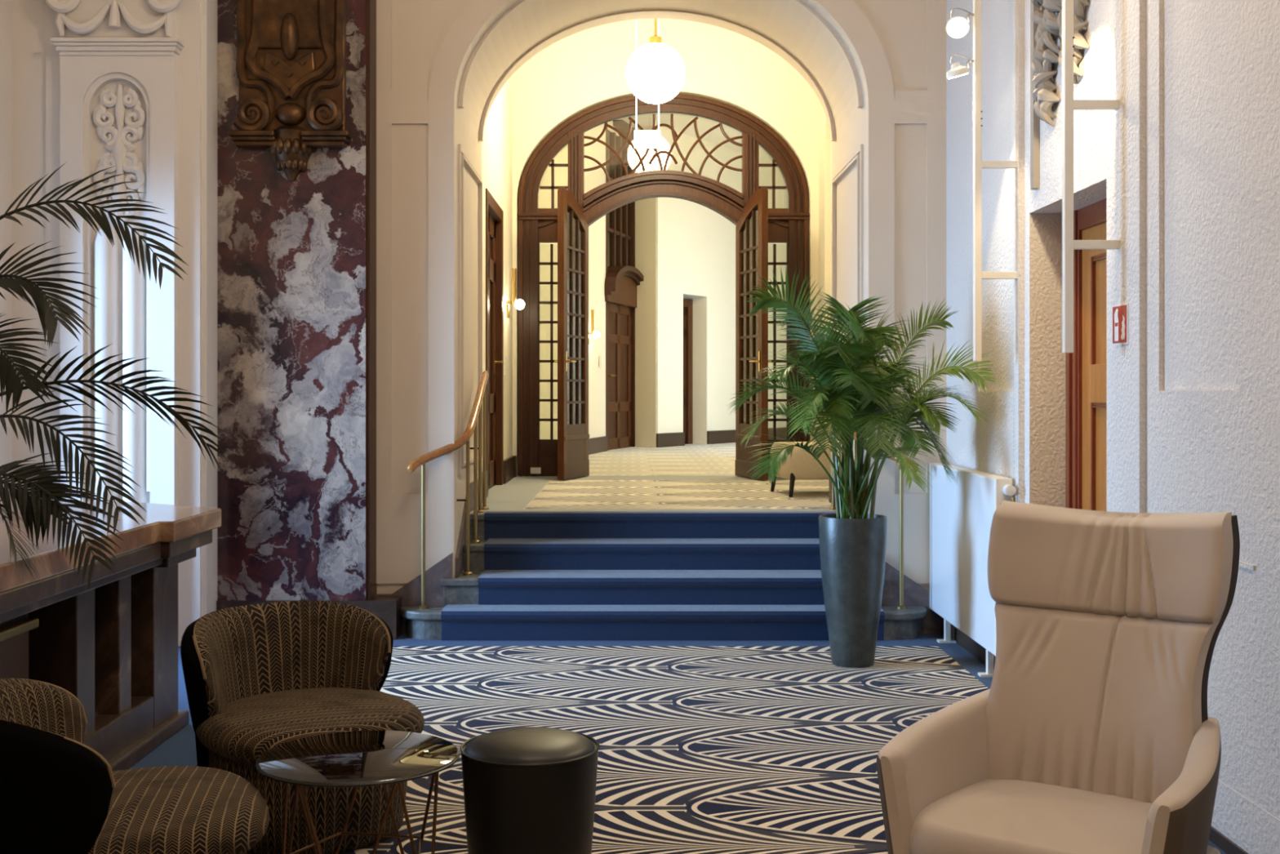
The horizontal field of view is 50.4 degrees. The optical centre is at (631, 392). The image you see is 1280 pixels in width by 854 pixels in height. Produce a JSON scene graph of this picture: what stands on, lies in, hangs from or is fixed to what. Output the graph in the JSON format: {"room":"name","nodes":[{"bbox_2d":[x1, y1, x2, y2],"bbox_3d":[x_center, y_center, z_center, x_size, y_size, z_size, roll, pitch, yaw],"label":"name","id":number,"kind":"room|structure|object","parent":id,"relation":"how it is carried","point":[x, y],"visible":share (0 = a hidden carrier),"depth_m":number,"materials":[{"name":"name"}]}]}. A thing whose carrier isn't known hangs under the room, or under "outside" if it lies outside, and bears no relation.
{"room":"historic interior","nodes":[
{"label":"historic interior","id":0,"kind":"room"},
{"bbox_2d":[0,0,12,498],"bbox_3d":[-3.700,-1.130,3.150,0.200,5.200,9.500,0,0,0],"label":"wall","id":1,"kind":"structure","parent":0,"point":[6,6],"depth_m":7.81,"materials":[{"name":"white paint"}]},
{"bbox_2d":[12,0,217,616],"bbox_3d":[-3.135,-1.130,8.107,1.330,5.200,0.445,0,0,0],"label":"wall","id":2,"kind":"structure","parent":0,"point":[28,16],"depth_m":7.90,"materials":[{"name":"white paint"}]},
{"bbox_2d":[44,0,201,646],"bbox_3d":[-2.946,-1.130,7.818,0.892,5.200,0.236,0,0,0],"label":"pilaster","id":3,"kind":"object","parent":2,"relation":"attached to","point":[123,77],"visible":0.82,"depth_m":7.82,"materials":[{"name":"white paint"}]},
{"bbox_2d":[216,0,401,639],"bbox_3d":[-1.935,-1.130,8.205,1.068,5.200,0.250,0,0,0],"label":"pier","id":4,"kind":"object","parent":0,"point":[296,260],"visible":0.66,"depth_m":8.10,"materials":[{"name":"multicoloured stone"}]},
{"bbox_2d":[227,0,351,181],"bbox_3d":[-2.020,-2.130,8.092,0.705,1.744,0.244,0,0,0],"label":"cartouche","id":5,"kind":"object","parent":4,"relation":"attached to","point":[291,62],"visible":1,"depth_m":8.02,"materials":[{"name":"brown wood"}]},
{"bbox_2d":[269,125,312,181],"bbox_3d":[-2.025,-1.415,8.094,0.257,0.314,0.240,0,0,0],"label":"pendant","id":6,"kind":"object","parent":5,"relation":"attached to","point":[291,147],"depth_m":8.01,"materials":[{"name":"brown wood"}]},
{"bbox_2d":[481,75,515,497],"bbox_3d":[-1.208,-1.568,11.425,0.225,4.924,3.150,0,0,0],"label":"wall","id":7,"kind":"structure","parent":0,"point":[497,143],"depth_m":11.98,"materials":[{"name":"paint"}]},
{"bbox_2d":[485,188,503,489],"bbox_3d":[-1.160,-0.383,11.060,0.161,2.354,1.320,0,0,0],"label":"door","id":8,"kind":"structure","parent":7,"relation":"in","point":[494,213],"depth_m":11.51,"materials":[{"name":"brown wood"}]},
{"bbox_2d":[504,356,506,375],"bbox_3d":[-1.114,-0.230,11.990,0.012,0.160,0.080,0,0,0],"label":"light switch","id":9,"kind":"object","parent":7,"relation":"attached to","point":[505,357],"visible":1,"depth_m":11.95,"materials":[{"name":"white plastic"}]},
{"bbox_2d":[506,268,524,318],"bbox_3d":[-1.042,-0.880,12.100,0.173,0.440,0.088,0,0,0],"label":"wall lamp","id":10,"kind":"object","parent":7,"relation":"attached to","point":[519,304],"visible":1,"depth_m":12.08,"materials":[{"name":"gold metal"}]},
{"bbox_2d":[537,123,608,454],"bbox_3d":[-0.947,-1.468,15.737,0.180,4.724,5.455,0,0,11],"label":"wall","id":11,"kind":"structure","parent":0,"point":[597,440],"depth_m":17.51,"materials":[{"name":"paint"}]},
{"bbox_2d":[588,309,599,344],"bbox_3d":[-0.492,-0.830,17.307,0.171,0.440,0.088,0,0,0],"label":"wall lamp","id":12,"kind":"object","parent":11,"relation":"attached to","point":[596,334],"visible":0.92,"depth_m":17.30,"materials":[{"name":"gold metal"}]},
{"bbox_2d":[599,355,601,367],"bbox_3d":[-0.416,-0.405,18.026,0.030,0.150,0.100,0,0,0],"label":"light switch","id":13,"kind":"object","parent":11,"relation":"attached to","point":[600,357],"visible":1,"depth_m":17.98,"materials":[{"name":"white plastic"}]},
{"bbox_2d":[470,442,835,514],"bbox_3d":[0.800,0.854,17.442,6.800,0.120,17.115,0,0,0],"label":"floor","id":14,"kind":"structure","parent":0,"point":[589,492],"depth_m":11.20,"materials":[{"name":"carpet"}]},
{"bbox_2d":[769,417,831,497],"bbox_3d":[1.435,0.475,10.602,0.650,0.642,0.680,0,0,-8],"label":"lounge chair","id":15,"kind":"object","parent":14,"relation":"on","point":[801,464],"visible":0.27,"depth_m":10.28,"materials":[{"name":"beige fabric"}]},
{"bbox_2d":[375,0,946,633],"bbox_3d":[-0.730,-1.130,9.067,5.740,5.200,1.566,0,0,0],"label":"wall","id":16,"kind":"structure","parent":0,"point":[876,69],"depth_m":8.33,"materials":[{"name":"beige paint"}]},
{"bbox_2d":[512,18,818,476],"bbox_3d":[0.800,-1.568,12.885,4.400,4.924,0.330,0,0,0],"label":"wall","id":17,"kind":"structure","parent":0,"point":[581,71],"depth_m":12.75,"materials":[{"name":"paint"}]},
{"bbox_2d":[517,93,809,476],"bbox_3d":[0.296,-1.011,12.875,2.747,3.609,0.210,0,0,0],"label":"door frame","id":18,"kind":"structure","parent":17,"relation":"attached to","point":[537,457],"depth_m":12.84,"materials":[{"name":"brown wood"}]},
{"bbox_2d":[554,187,589,479],"bbox_3d":[-0.534,-0.521,12.480,0.170,2.610,0.729,0,0,16],"label":"glazed door","id":19,"kind":"structure","parent":18,"relation":"attached to","point":[573,436],"depth_m":12.39,"materials":[{"name":"brown wood"}]},
{"bbox_2d":[734,187,771,479],"bbox_3d":[1.093,-0.521,12.477,0.170,2.610,0.729,0,0,-15],"label":"glazed door","id":20,"kind":"structure","parent":18,"relation":"attached to","point":[752,226],"depth_m":12.42,"materials":[{"name":"brown wood"}]},
{"bbox_2d":[128,633,1226,853],"bbox_3d":[-0.730,1.520,3.375,5.740,0.100,9.950,0,0,0],"label":"floor","id":21,"kind":"structure","parent":0,"point":[707,746],"depth_m":6.06,"materials":[{"name":"carpet"}]},
{"bbox_2d":[0,498,221,770],"bbox_3d":[-2.695,0.995,4.610,1.710,0.950,4.020,0,0,0],"label":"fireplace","id":22,"kind":"object","parent":21,"relation":"on","point":[112,643],"visible":0.81,"depth_m":5.36,"materials":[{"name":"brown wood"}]},
{"bbox_2d":[0,631,28,679],"bbox_3d":[-2.130,1.050,3.990,0.020,0.440,1.580,0,0,0],"label":"hood","id":23,"kind":"object","parent":22,"relation":"attached to","point":[14,651],"depth_m":4.67,"materials":[{"name":"brown"}]},
{"bbox_2d":[0,162,226,587],"bbox_3d":[-1.892,-0.078,4.341,1.208,1.376,0.472,0,0,10],"label":"palm","id":24,"kind":"object","parent":22,"relation":"on","point":[31,505],"visible":1,"depth_m":4.41,"materials":[{"name":"plant"}]},
{"bbox_2d":[0,678,269,853],"bbox_3d":[-1.347,1.112,3.497,0.804,0.716,0.774,0,0,-27],"label":"tub chair","id":25,"kind":"object","parent":21,"relation":"on","point":[59,794],"visible":1,"depth_m":3.27,"materials":[{"name":"black fabric"}]},
{"bbox_2d":[87,765,269,853],"bbox_3d":[-1.308,1.100,3.519,0.698,0.140,0.698,0,0,-27],"label":"seat cushion","id":26,"kind":"object","parent":25,"relation":"on","point":[166,809],"depth_m":3.40,"materials":[{"name":"brown fabric"}]},
{"bbox_2d":[180,600,424,853],"bbox_3d":[-1.104,1.112,4.581,0.774,0.716,0.805,0,0,-41],"label":"tub chair","id":27,"kind":"object","parent":21,"relation":"on","point":[260,677],"visible":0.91,"depth_m":4.50,"materials":[{"name":"black fabric"}]},
{"bbox_2d":[195,687,424,765],"bbox_3d":[-1.073,1.100,4.548,0.698,0.140,0.698,0,0,-41],"label":"seat cushion","id":28,"kind":"object","parent":27,"relation":"on","point":[245,723],"depth_m":4.41,"materials":[{"name":"brown fabric"}]},
{"bbox_2d":[255,729,459,853],"bbox_3d":[-0.768,1.243,3.830,0.562,0.446,0.562,0,0,0],"label":"side table","id":29,"kind":"object","parent":21,"relation":"on","point":[353,758],"visible":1,"depth_m":3.80,"materials":[{"name":"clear glass"}]},
{"bbox_2d":[459,726,599,853],"bbox_3d":[-0.297,1.234,3.960,0.406,0.473,0.406,0,0,0],"label":"round stool","id":30,"kind":"object","parent":21,"relation":"on","point":[527,789],"visible":1,"depth_m":3.81,"materials":[{"name":"black leather"}]},
{"bbox_2d":[464,726,595,764],"bbox_3d":[-0.297,1.020,3.960,0.384,0.045,0.384,0,0,0],"label":"cushion","id":31,"kind":"object","parent":30,"relation":"on","point":[525,744],"depth_m":3.87,"materials":[{"name":"black leather"}]},
{"bbox_2d":[400,511,926,639],"bbox_3d":[0.190,1.126,8.492,3.180,0.688,0.947,0,0,0],"label":"staircase","id":32,"kind":"structure","parent":21,"relation":"on","point":[536,575],"depth_m":8.25,"materials":[{"name":"blue carpet"}]},
{"bbox_2d":[407,370,488,608],"bbox_3d":[-1.058,0.577,8.653,0.249,1.448,1.297,0,0,15],"label":"handrail","id":33,"kind":"object","parent":32,"relation":"on","point":[478,410],"visible":1,"depth_m":8.44,"materials":[{"name":"gold metal"}]},
{"bbox_2d":[829,416,919,608],"bbox_3d":[1.424,0.577,8.653,0.248,1.448,1.297,0,0,-15],"label":"handrail","id":34,"kind":"object","parent":32,"relation":"on","point":[901,606],"visible":0.16,"depth_m":8.18,"materials":[{"name":"gold metal"}]},
{"bbox_2d":[727,267,995,667],"bbox_3d":[1.189,0.399,7.298,1.378,2.143,1.039,0,0,-8],"label":"potted palm","id":35,"kind":"object","parent":21,"relation":"on","point":[851,381],"visible":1,"depth_m":7.22,"materials":[{"name":"plant"}]},
{"bbox_2d":[818,513,887,667],"bbox_3d":[1.195,1.070,7.360,0.366,0.800,0.366,0,0,0],"label":"planter","id":36,"kind":"object","parent":35,"relation":"attached to","point":[853,546],"depth_m":7.23,"materials":[{"name":"ceramic"}]},
{"bbox_2d":[929,462,1016,676],"bbox_3d":[1.870,0.950,7.497,0.140,1.040,1.575,0,0,0],"label":"radiator","id":37,"kind":"object","parent":21,"relation":"on","point":[962,513],"visible":0.81,"depth_m":7.40,"materials":[{"name":"white metal"}]},
{"bbox_2d":[876,500,1239,853],"bbox_3d":[1.169,0.898,3.631,0.803,1.143,0.850,0,0,37],"label":"armchair","id":38,"kind":"object","parent":21,"relation":"on","point":[1092,732],"visible":1,"depth_m":3.72,"materials":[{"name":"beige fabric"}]},
{"bbox_2d":[615,113,772,161],"bbox_3d":[1.200,-3.905,19.000,6.000,0.150,12.000,0,0,0],"label":"ceiling","id":39,"kind":"structure","parent":0,"point":[715,136],"depth_m":19.64,"materials":[{"name":"paint"}]},
{"bbox_2d":[632,126,788,447],"bbox_3d":[1.569,-1.468,21.858,0.547,4.724,5.205,0,0,33],"label":"wall","id":40,"kind":"structure","parent":0,"point":[686,249],"depth_m":20.36,"materials":[{"name":"paint"}]},
{"bbox_2d":[604,120,643,449],"bbox_3d":[-0.112,-1.706,19.264,0.320,5.000,1.946,0,0,16],"label":"door","id":41,"kind":"structure","parent":40,"relation":"in","point":[622,279],"depth_m":19.16,"materials":[{"name":"brown wood"}]},
{"bbox_2d":[604,266,643,307],"bbox_3d":[-0.123,-1.496,19.151,0.740,0.540,1.732,0,0,0],"label":"hood","id":42,"kind":"object","parent":41,"relation":"attached to","point":[621,282],"depth_m":18.93,"materials":[{"name":"brown wood"}]},
{"bbox_2d":[683,297,692,444],"bbox_3d":[0.722,-0.318,20.632,0.132,2.224,0.709,0,0,33],"label":"door","id":43,"kind":"structure","parent":40,"relation":"in","point":[687,303],"depth_m":20.81,"materials":[{"name":"brown wood"}]},
{"bbox_2d":[818,100,831,476],"bbox_3d":[1.723,-1.568,11.425,0.554,4.924,3.150,0,0,0],"label":"wall","id":44,"kind":"structure","parent":0,"point":[824,137],"depth_m":12.35,"materials":[{"name":"paint"}]},
{"bbox_2d":[946,0,1279,853],"bbox_3d":[2.018,-1.130,4.125,0.245,5.200,11.450,0,0,0],"label":"wall","id":45,"kind":"structure","parent":0,"point":[1186,168],"depth_m":4.96,"materials":[{"name":"paint"}]},
{"bbox_2d":[946,0,1017,360],"bbox_3d":[1.750,-1.643,6.759,0.379,2.975,0.112,0,0,0],"label":"wall light fixture","id":46,"kind":"object","parent":45,"relation":"attached to","point":[957,27],"visible":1,"depth_m":6.74,"materials":[{"name":"white paint"}]},
{"bbox_2d":[1031,0,1089,127],"bbox_3d":[1.893,-2.072,6.024,0.095,1.715,0.717,0,0,0],"label":"relief","id":47,"kind":"object","parent":45,"relation":"attached to","point":[1044,54],"visible":0.84,"depth_m":6.17,"materials":[{"name":"paint"}]},
{"bbox_2d":[1066,198,1106,511],"bbox_3d":[2.175,0.288,6.098,0.130,2.363,1.116,0,0,0],"label":"door","id":48,"kind":"structure","parent":45,"relation":"in","point":[1086,366],"depth_m":6.41,"materials":[{"name":"brown wood"}]},
{"bbox_2d":[1062,0,1119,352],"bbox_3d":[1.742,-1.643,5.354,0.397,2.975,0.105,0,0,0],"label":"wall light fixture","id":49,"kind":"object","parent":45,"relation":"attached to","point":[1068,104],"visible":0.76,"depth_m":5.34,"materials":[{"name":"white paint"}]},
{"bbox_2d":[1112,302,1128,345],"bbox_3d":[1.910,-0.265,5.325,0.008,0.160,0.164,0,0,0],"label":"fire sign","id":50,"kind":"object","parent":45,"relation":"attached to","point":[1120,312],"visible":1,"depth_m":5.31,"materials":[{"name":"red plastic"}]},
{"bbox_3d":[0.800,-4.105,11.415,4.400,0.150,3.170,0,0,0],"label":"ceiling","id":51,"kind":"structure","parent":0,"visible":0},
{"bbox_2d":[634,18,660,148],"bbox_3d":[0.129,-3.048,11.500,0.223,1.963,0.060,0,0,0],"label":"sign","id":52,"kind":"object","parent":51,"relation":"hanging from","point":[642,139],"visible":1,"depth_m":11.47,"materials":[{"name":"white paint"}]},
{"bbox_2d":[626,18,684,103],"bbox_3d":[0.191,-3.183,11.000,0.479,1.694,0.479,0,0,0],"label":"pendant lamp","id":53,"kind":"object","parent":51,"relation":"hanging from","point":[655,72],"visible":1,"depth_m":10.84,"materials":[{"name":"white glass"}]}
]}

